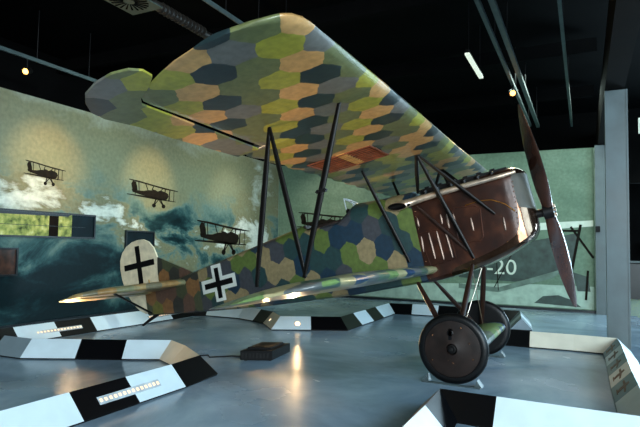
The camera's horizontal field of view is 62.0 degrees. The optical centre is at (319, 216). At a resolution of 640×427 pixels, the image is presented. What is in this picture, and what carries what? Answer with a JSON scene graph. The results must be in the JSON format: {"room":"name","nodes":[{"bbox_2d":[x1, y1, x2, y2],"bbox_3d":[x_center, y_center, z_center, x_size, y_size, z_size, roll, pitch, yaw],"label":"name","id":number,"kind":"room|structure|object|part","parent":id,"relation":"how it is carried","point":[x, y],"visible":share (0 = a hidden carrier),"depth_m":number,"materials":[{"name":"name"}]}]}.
{"room":"museum","nodes":[
{"label":"museum","id":0,"kind":"room"},
{"bbox_2d":[0,37,275,164],"bbox_3d":[-5.892,-0.664,10.584,0.200,5.400,26.000,-1,-4,26],"label":"wall","id":1,"kind":"structure","parent":0,"point":[44,83],"depth_m":10.93,"materials":[{"name":"black paint"}]},
{"bbox_2d":[0,297,639,426],"bbox_3d":[0.206,1.827,5.721,22.000,0.100,30.000,-1,-4,26],"label":"floor","id":2,"kind":"structure","parent":0,"point":[371,374],"depth_m":6.06,"materials":[{"name":"concrete"}]},
{"bbox_2d":[0,335,217,426],"bbox_3d":[-2.315,1.609,5.532,2.495,0.220,4.231,2,-4,-23],"label":"barrier","id":3,"kind":"object","parent":2,"relation":"on","point":[185,368],"visible":1,"depth_m":5.30,"materials":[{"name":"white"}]},
{"bbox_3d":[-3.856,1.645,6.824,0.544,0.202,0.380,0,-4,23],"label":"barrier panel","id":4,"kind":"part","parent":3,"relation":"part of","materials":[{"name":"grey paint"}]},
{"bbox_3d":[-2.189,1.520,4.088,0.380,0.202,0.600,-1,-4,26],"label":"barrier panel","id":5,"kind":"part","parent":3,"relation":"part of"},
{"bbox_3d":[-3.358,1.650,6.749,0.662,0.202,0.380,1,-3,-3],"label":"barrier panel","id":6,"kind":"part","parent":3,"relation":"part of","materials":[{"name":"white paint"}]},
{"bbox_3d":[-2.743,1.663,6.774,0.573,0.202,0.380,1,-3,-2],"label":"barrier panel","id":7,"kind":"part","parent":3,"relation":"part of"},
{"bbox_3d":[-1.923,1.555,4.625,0.380,0.202,0.600,-1,-4,26],"label":"barrier panel","id":8,"kind":"part","parent":3,"relation":"part of","materials":[{"name":"black paint"}]},
{"bbox_3d":[-2.134,1.676,6.806,0.662,0.202,0.380,1,-3,-4],"label":"barrier panel","id":9,"kind":"part","parent":3,"relation":"part of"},
{"bbox_3d":[-1.653,1.591,5.170,0.380,0.202,0.619,-1,-4,26],"label":"barrier panel","id":10,"kind":"part","parent":3,"relation":"part of","materials":[{"name":"white paint"}]},
{"bbox_3d":[-1.798,1.675,6.679,0.380,0.202,0.564,4,-4,-37],"label":"barrier panel","id":11,"kind":"part","parent":3,"relation":"part of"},
{"bbox_3d":[-1.470,1.651,6.160,0.380,0.202,0.726,3,-4,-28],"label":"barrier panel","id":12,"kind":"part","parent":3,"relation":"part of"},
{"bbox_3d":[-1.416,1.627,5.715,0.380,0.202,0.609,0,-3,21],"label":"barrier panel","id":13,"kind":"part","parent":3,"relation":"part of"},
{"bbox_2d":[200,354,239,357],"bbox_3d":[-1.284,1.805,6.886,0.682,0.020,0.143,1,-3,8],"label":"power cable","id":14,"kind":"object","parent":2,"relation":"on","point":[206,354],"visible":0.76,"depth_m":6.91,"materials":[{"name":"black rubber"}]},
{"bbox_2d":[240,342,289,360],"bbox_3d":[-0.704,1.753,6.967,0.371,0.155,0.749,0,-3,18],"label":"equipment case","id":15,"kind":"object","parent":2,"relation":"on","point":[270,351],"visible":1,"depth_m":6.77,"materials":[{"name":"black plastic"}]},
{"bbox_3d":[-0.705,1.688,6.979,0.269,0.025,0.528,0,-3,18],"label":"case lid","id":16,"kind":"part","parent":15,"relation":"part of","materials":[{"name":"black plastic"}]},
{"bbox_2d":[0,303,531,339],"bbox_3d":[-0.805,1.884,9.877,10.372,0.220,3.757,2,-3,-20],"label":"barrier","id":17,"kind":"object","parent":2,"relation":"on","point":[518,320],"visible":0.83,"depth_m":9.39,"materials":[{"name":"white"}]},
{"bbox_3d":[-4.529,1.661,7.317,0.380,0.202,0.640,-1,-4,26],"label":"barrier panel","id":18,"kind":"part","parent":17,"relation":"part of","materials":[{"name":"black paint"}]},
{"bbox_3d":[-4.240,1.699,7.900,0.380,0.202,0.663,-1,-4,26],"label":"barrier panel","id":19,"kind":"part","parent":17,"relation":"part of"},
{"bbox_3d":[-3.941,1.738,8.482,0.400,0.202,0.658,-1,-4,26],"label":"barrier panel","id":20,"kind":"part","parent":17,"relation":"part of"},
{"bbox_3d":[-3.539,1.788,9.237,0.410,0.202,1.078,-1,-4,26],"label":"barrier panel","id":21,"kind":"part","parent":17,"relation":"part of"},
{"bbox_3d":[-3.136,1.840,10.015,0.380,0.202,0.687,-1,-4,26],"label":"barrier panel","id":22,"kind":"part","parent":17,"relation":"part of","materials":[{"name":"white"}]},
{"bbox_3d":[-2.827,1.883,10.678,0.414,0.202,0.795,-1,-4,26],"label":"barrier panel","id":23,"kind":"part","parent":17,"relation":"part of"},
{"bbox_3d":[-2.520,1.907,10.993,0.573,0.202,0.380,2,-3,-11],"label":"barrier panel","id":24,"kind":"part","parent":17,"relation":"part of","materials":[{"name":"black paint"}]},
{"bbox_3d":[-1.917,1.911,10.869,0.946,0.202,0.380,0,-4,24],"label":"barrier panel","id":25,"kind":"part","parent":17,"relation":"part of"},
{"bbox_3d":[-1.339,1.902,10.516,0.380,0.202,0.575,4,-5,-45],"label":"barrier panel","id":26,"kind":"part","parent":17,"relation":"part of","materials":[{"name":"white paint"}]},
{"bbox_3d":[-1.005,1.887,10.146,0.380,0.202,0.469,4,-4,-38],"label":"barrier panel","id":27,"kind":"part","parent":17,"relation":"part of","materials":[{"name":"black"}]},
{"bbox_3d":[-0.774,1.861,9.616,0.380,0.202,0.856,2,-3,-16],"label":"barrier panel","id":28,"kind":"part","parent":17,"relation":"part of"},
{"bbox_3d":[-0.507,1.852,9.367,0.688,0.202,0.380,1,-3,-4],"label":"barrier panel","id":29,"kind":"part","parent":17,"relation":"part of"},
{"bbox_2d":[294,321,300,326],"bbox_3d":[-0.390,1.861,9.265,0.116,0.096,0.102,-1,-4,26],"label":"floor light","id":30,"kind":"object","parent":17,"relation":"attached to","point":[296,323],"depth_m":9.25,"materials":[{"name":"white glass"}]},
{"bbox_3d":[0.155,1.866,9.408,0.645,0.202,0.380,1,-3,-3],"label":"barrier panel","id":31,"kind":"part","parent":17,"relation":"part of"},
{"bbox_3d":[0.469,1.886,9.653,0.404,0.202,0.732,-1,-4,26],"label":"barrier panel","id":32,"kind":"part","parent":17,"relation":"part of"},
{"bbox_3d":[0.757,1.926,10.260,0.380,0.202,0.626,-1,-4,26],"label":"barrier panel","id":33,"kind":"part","parent":17,"relation":"part of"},
{"bbox_3d":[1.023,1.963,10.820,0.400,0.202,0.628,-1,-4,26],"label":"barrier panel","id":34,"kind":"part","parent":17,"relation":"part of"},
{"bbox_3d":[1.376,2.013,11.582,0.403,0.202,1.075,-1,-4,26],"label":"barrier panel","id":35,"kind":"part","parent":17,"relation":"part of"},
{"bbox_3d":[1.727,2.037,11.889,0.690,0.202,0.380,0,-3,13],"label":"barrier panel","id":36,"kind":"part","parent":17,"relation":"part of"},
{"bbox_3d":[2.318,2.038,11.715,0.594,0.202,0.380,0,-3,20],"label":"barrier panel","id":37,"kind":"part","parent":17,"relation":"part of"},
{"bbox_3d":[2.936,2.034,11.449,0.792,0.202,0.390,-1,-4,26],"label":"barrier panel","id":38,"kind":"part","parent":17,"relation":"part of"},
{"bbox_3d":[3.760,2.026,11.046,1.046,0.202,0.380,-1,-4,26],"label":"barrier panel","id":39,"kind":"part","parent":17,"relation":"part of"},
{"bbox_3d":[4.038,2.015,10.759,0.380,0.202,0.602,0,-3,18],"label":"barrier panel","id":40,"kind":"part","parent":17,"relation":"part of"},
{"bbox_3d":[3.721,1.958,9.857,0.380,0.202,0.433,0,-3,20],"label":"barrier panel","id":41,"kind":"part","parent":17,"relation":"part of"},
{"bbox_3d":[3.869,1.984,10.270,0.380,0.202,0.446,0,-3,20],"label":"barrier panel","id":42,"kind":"part","parent":17,"relation":"part of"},
{"bbox_2d":[59,13,576,383],"bbox_3d":[-0.260,0.340,7.727,7.144,3.048,9.290,-1,-4,26],"label":"biplane","id":43,"kind":"object","parent":2,"relation":"on","point":[277,83],"visible":1,"depth_m":5.88,"materials":[{"name":"fabric"}]},
{"bbox_3d":[0.325,-0.638,6.004,0.750,0.189,0.600,-1,-4,26],"label":"bay frame","id":44,"kind":"part","parent":43,"relation":"part of","materials":[{"name":"red wood"}]},
{"bbox_2d":[422,373,482,388],"bbox_3d":[1.417,1.761,5.729,0.640,0.074,0.150,-1,-4,26],"label":"wheel chock","id":45,"kind":"object","parent":2,"relation":"on","point":[427,378],"visible":1,"depth_m":5.67,"materials":[{"name":"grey metal"}]},
{"bbox_3d":[1.396,1.790,5.687,0.620,0.010,0.060,-1,-4,26],"label":"rail","id":46,"kind":"part","parent":45,"relation":"part of","materials":[{"name":"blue metal"}]},
{"bbox_2d":[489,351,505,357],"bbox_3d":[2.219,1.868,7.348,0.640,0.074,0.150,-1,-4,26],"label":"wheel chock","id":47,"kind":"object","parent":2,"relation":"on","point":[502,355],"visible":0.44,"depth_m":7.20,"materials":[{"name":"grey metal"}]},
{"bbox_2d":[402,330,639,426],"bbox_3d":[2.091,1.693,5.574,2.512,0.220,6.030,-1,-4,26],"label":"barrier","id":48,"kind":"object","parent":2,"relation":"on","point":[444,408],"visible":0.9,"depth_m":4.45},
{"bbox_3d":[0.692,1.563,3.912,0.380,0.202,0.603,-1,-4,26],"label":"barrier panel","id":49,"kind":"part","parent":48,"relation":"part of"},
{"bbox_3d":[0.979,1.603,4.521,0.407,0.202,0.758,-1,-4,26],"label":"barrier panel","id":50,"kind":"part","parent":48,"relation":"part of","materials":[{"name":"grey paint"}]},
{"bbox_3d":[1.182,1.613,4.623,0.681,0.202,0.394,-1,-4,26],"label":"barrier panel","id":51,"kind":"part","parent":48,"relation":"part of","materials":[{"name":"black paint"}]},
{"bbox_3d":[2.951,1.852,8.250,0.576,0.202,0.380,-1,-4,26],"label":"barrier panel","id":52,"kind":"part","parent":48,"relation":"part of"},
{"bbox_3d":[1.746,1.606,4.330,0.605,0.202,0.390,-1,-4,26],"label":"barrier panel","id":53,"kind":"part","parent":48,"relation":"part of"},
{"bbox_3d":[3.482,1.848,8.009,0.617,0.202,0.380,0,-4,23],"label":"barrier panel","id":54,"kind":"part","parent":48,"relation":"part of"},
{"bbox_3d":[4.088,1.843,7.725,0.746,0.202,0.394,-1,-4,26],"label":"barrier panel","id":55,"kind":"part","parent":48,"relation":"part of","materials":[{"name":"white paint"}]},
{"bbox_3d":[2.332,1.600,4.035,0.713,0.202,0.380,-1,-4,26],"label":"barrier panel","id":56,"kind":"part","parent":48,"relation":"part of","materials":[{"name":"white paint"}]},
{"bbox_2d":[610,359,620,369],"bbox_3d":[3.532,1.764,6.369,0.113,0.120,0.416,-1,-4,26],"label":"picture","id":57,"kind":"object","parent":48,"relation":"attached to","point":[613,366],"depth_m":6.35},
{"bbox_2d":[613,368,623,380],"bbox_3d":[3.267,1.728,5.832,0.113,0.120,0.416,-1,-4,26],"label":"picture","id":58,"kind":"object","parent":48,"relation":"attached to","point":[619,373],"depth_m":5.82},
{"bbox_3d":[4.182,1.830,7.457,0.393,0.202,0.737,-1,-4,26],"label":"barrier panel","id":59,"kind":"part","parent":48,"relation":"part of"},
{"bbox_3d":[3.894,1.790,6.861,0.380,0.202,0.603,-1,-4,26],"label":"barrier panel","id":60,"kind":"part","parent":48,"relation":"part of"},
{"bbox_2d":[616,380,628,394],"bbox_3d":[3.005,1.693,5.292,0.113,0.120,0.416,-1,-4,26],"label":"picture","id":61,"kind":"object","parent":48,"relation":"attached to","point":[623,386],"depth_m":5.28},
{"bbox_3d":[3.627,1.755,6.323,0.380,0.202,0.600,-1,-4,26],"label":"barrier panel","id":62,"kind":"part","parent":48,"relation":"part of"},
{"bbox_3d":[3.361,1.719,5.785,0.380,0.202,0.602,-1,-4,26],"label":"barrier panel","id":63,"kind":"part","parent":48,"relation":"part of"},
{"bbox_3d":[3.100,1.684,5.247,0.390,0.202,0.604,-1,-4,26],"label":"barrier panel","id":64,"kind":"part","parent":48,"relation":"part of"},
{"bbox_3d":[2.685,1.627,4.385,0.392,0.202,1.322,-1,-4,26],"label":"barrier panel","id":65,"kind":"part","parent":48,"relation":"part of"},
{"bbox_2d":[604,89,630,348],"bbox_3d":[4.628,0.017,8.301,0.312,3.970,0.280,-1,-4,26],"label":"column","id":66,"kind":"structure","parent":2,"relation":"on","point":[618,293],"depth_m":8.19,"materials":[{"name":"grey paint"}]},
{"bbox_2d":[630,261,639,298],"bbox_3d":[10.700,1.992,16.554,2.500,1.190,0.800,-1,-4,26],"label":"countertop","id":67,"kind":"structure","parent":2,"relation":"on","point":[634,268],"depth_m":16.68,"materials":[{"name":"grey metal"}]},
{"bbox_2d":[631,299,639,316],"bbox_3d":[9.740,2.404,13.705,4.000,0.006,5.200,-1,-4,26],"label":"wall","id":68,"kind":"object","parent":2,"relation":"on","point":[635,303],"visible":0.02,"depth_m":14.04,"materials":[{"name":"green paint"}]},
{"bbox_2d":[0,0,639,125],"bbox_3d":[0.527,-3.534,6.476,22.000,0.100,31.000,-1,-4,26],"label":"ceiling","id":69,"kind":"structure","parent":0,"point":[440,31],"depth_m":9.75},
{"bbox_2d":[0,10,96,81],"bbox_3d":[-4.923,-3.034,8.416,0.030,0.880,3.900,-1,-4,26],"label":"track","id":70,"kind":"object","parent":69,"relation":"hanging from","point":[2,48],"visible":0.9,"depth_m":8.96,"materials":[{"name":"metal"}]},
{"bbox_2d":[21,59,32,74],"bbox_3d":[-4.778,-2.434,8.712,0.120,0.274,0.173,1,-3,5],"label":"track spotlight","id":71,"kind":"object","parent":70,"relation":"attached to","point":[26,71],"visible":1,"depth_m":8.67,"materials":[{"name":"metal"}]},
{"bbox_2d":[151,0,211,38],"bbox_3d":[-1.516,-2.631,8.043,0.161,0.150,2.901,0,-4,25],"label":"air duct","id":72,"kind":"object","parent":69,"relation":"hanging from","point":[167,11],"visible":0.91,"depth_m":7.22,"materials":[{"name":"grey metal"}]},
{"bbox_2d":[105,0,162,14],"bbox_3d":[-2.348,-2.647,6.556,0.500,0.022,0.620,-1,-4,26],"label":"air vent","id":73,"kind":"object","parent":72,"relation":"attached to","point":[134,7],"visible":1,"depth_m":6.66,"materials":[{"name":"grey metal"}]},
{"bbox_2d":[202,0,286,23],"bbox_3d":[-1.046,-3.027,7.277,0.020,0.880,3.100,-1,-4,26],"label":"track","id":74,"kind":"object","parent":69,"relation":"hanging from","point":[209,2],"visible":0.33,"depth_m":6.91,"materials":[{"name":"metal"}]},
{"bbox_2d":[56,0,596,113],"bbox_3d":[-0.434,-3.079,10.387,10.400,0.250,9.120,-1,-4,26],"label":"ceiling beam","id":75,"kind":"structure","parent":69,"relation":"attached to","point":[358,9],"depth_m":10.17,"materials":[{"name":"black metal"}]},
{"bbox_2d":[465,1,482,78],"bbox_3d":[2.520,-2.878,8.687,0.070,0.905,1.270,-1,-4,26],"label":"lamp","id":76,"kind":"object","parent":69,"relation":"hanging from","point":[468,54],"visible":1,"depth_m":8.39,"materials":[{"name":"white plastic"}]},
{"bbox_2d":[465,52,482,78],"bbox_3d":[2.512,-2.441,8.662,0.070,0.030,1.250,-1,-4,26],"label":"diffuser","id":77,"kind":"object","parent":76,"relation":"attached to","point":[468,55],"depth_m":8.58,"materials":[{"name":"white plastic"}]},
{"bbox_2d":[474,0,530,125],"bbox_3d":[3.114,-2.858,8.895,0.050,0.880,8.700,-1,-4,26],"label":"track","id":78,"kind":"object","parent":69,"relation":"hanging from","point":[478,3],"visible":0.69,"depth_m":8.04,"materials":[{"name":"metal"}]},
{"bbox_2d":[509,84,515,96],"bbox_3d":[3.447,-2.254,9.546,0.120,0.234,0.175,0,-3,14],"label":"track spotlight","id":79,"kind":"object","parent":78,"relation":"attached to","point":[512,92],"visible":1,"depth_m":9.49,"materials":[{"name":"metal"}]},
{"bbox_2d":[488,0,539,127],"bbox_3d":[3.302,-2.853,8.913,0.070,0.880,8.900,-1,-4,26],"label":"track","id":80,"kind":"object","parent":69,"relation":"hanging from","point":[493,4],"visible":0.89,"depth_m":8.02,"materials":[{"name":"metal"}]},
{"bbox_2d":[557,0,572,126],"bbox_3d":[4.000,-2.854,8.679,0.045,0.880,9.100,-1,-4,26],"label":"track","id":81,"kind":"object","parent":69,"relation":"hanging from","point":[559,2],"visible":0.89,"depth_m":8.13,"materials":[{"name":"metal"}]},
{"bbox_2d":[638,118,639,133],"bbox_3d":[7.468,-2.447,11.350,1.200,1.280,0.050,-1,-4,26],"label":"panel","id":82,"kind":"object","parent":69,"relation":"hanging from","point":[638,118],"visible":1,"depth_m":11.56,"materials":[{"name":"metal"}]},
{"bbox_2d":[278,148,595,310],"bbox_3d":[2.644,0.356,14.806,8.900,3.960,0.200,-1,-4,26],"label":"wall","id":83,"kind":"structure","parent":0,"point":[593,148],"depth_m":12.77,"materials":[{"name":"paint"}]},
{"bbox_2d":[278,148,594,310],"bbox_3d":[2.624,0.317,14.668,8.756,3.900,0.030,-1,-4,26],"label":"wall mural","id":84,"kind":"object","parent":83,"relation":"attached to","point":[530,277],"visible":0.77,"depth_m":13.33},
{"bbox_2d":[344,296,595,312],"bbox_3d":[2.542,2.293,14.561,8.900,0.060,0.050,-1,-4,26],"label":"trim","id":85,"kind":"structure","parent":83,"relation":"attached to","point":[361,297],"depth_m":13.50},
{"bbox_2d":[594,145,606,314],"bbox_3d":[6.670,0.298,12.570,0.312,3.970,0.280,-1,-4,26],"label":"trim","id":86,"kind":"structure","parent":83,"relation":"attached to","point":[599,150],"depth_m":12.47,"materials":[{"name":"paint"}]},
{"bbox_2d":[281,108,639,183],"bbox_3d":[4.488,-1.852,16.252,14.000,2.000,0.200,-1,-4,26],"label":"wall","id":87,"kind":"structure","parent":0,"point":[555,132],"depth_m":15.22,"materials":[{"name":"black paint"}]},
{"bbox_2d":[596,0,639,144],"bbox_3d":[4.627,-2.317,8.389,0.270,0.680,14.000,-1,-4,26],"label":"trim","id":88,"kind":"structure","parent":87,"relation":"attached to","point":[623,16],"depth_m":6.76,"materials":[{"name":"brown metal"}]},
{"bbox_2d":[629,184,639,263],"bbox_3d":[12.279,0.017,16.629,12.000,5.400,0.200,-1,-4,26],"label":"wall","id":89,"kind":"structure","parent":0,"point":[634,189],"depth_m":17.48,"materials":[{"name":"black paint"}]},
{"bbox_3d":[-4.406,-0.012,10.643,0.200,3.960,17.500,-1,-4,26],"label":"wall","id":90,"kind":"structure","parent":0,"visible":0},
{"bbox_2d":[0,248,18,276],"bbox_3d":[-5.298,0.725,8.487,0.060,0.470,1.000,-1,-4,26],"label":"framed display","id":91,"kind":"object","parent":90,"relation":"attached to","point":[8,256],"visible":1,"depth_m":8.80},
{"bbox_2d":[0,208,95,238],"bbox_3d":[-5.031,0.115,9.038,0.060,0.460,2.950,-1,-4,26],"label":"window","id":92,"kind":"structure","parent":90,"relation":"in","point":[13,222],"depth_m":9.41,"materials":[{"name":"green glass"}]},
{"bbox_3d":[-5.251,0.087,8.612,0.020,0.400,1.930,-1,-4,26],"label":"pane","id":93,"kind":"part","parent":92,"relation":"part of","materials":[{"name":"green glass"}]},
{"bbox_2d":[0,210,84,227],"bbox_3d":[-5.066,0.022,8.955,0.006,0.224,2.700,-1,-4,26],"label":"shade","id":94,"kind":"object","parent":92,"relation":"attached to","point":[8,218],"depth_m":9.31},
{"bbox_3d":[-4.677,0.164,9.771,0.020,0.400,0.280,-1,-4,26],"label":"pane","id":95,"kind":"part","parent":92,"relation":"part of","materials":[{"name":"green glass"}]},
{"bbox_2d":[0,309,139,328],"bbox_3d":[-4.308,1.933,10.465,0.050,0.060,16.600,-1,-4,26],"label":"trim","id":96,"kind":"structure","parent":90,"relation":"attached to","point":[132,310],"depth_m":9.79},
{"bbox_2d":[124,230,154,249],"bbox_3d":[-3.855,0.523,11.408,0.060,0.440,0.820,-1,-4,26],"label":"wall screen","id":97,"kind":"object","parent":90,"relation":"attached to","point":[130,235],"visible":0.57,"depth_m":11.35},
{"bbox_2d":[0,87,278,325],"bbox_3d":[-4.349,-0.051,10.472,0.015,3.900,13.700,-1,-4,26],"label":"wall mural","id":98,"kind":"object","parent":90,"relation":"attached to","point":[201,204],"visible":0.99,"depth_m":10.59}
]}

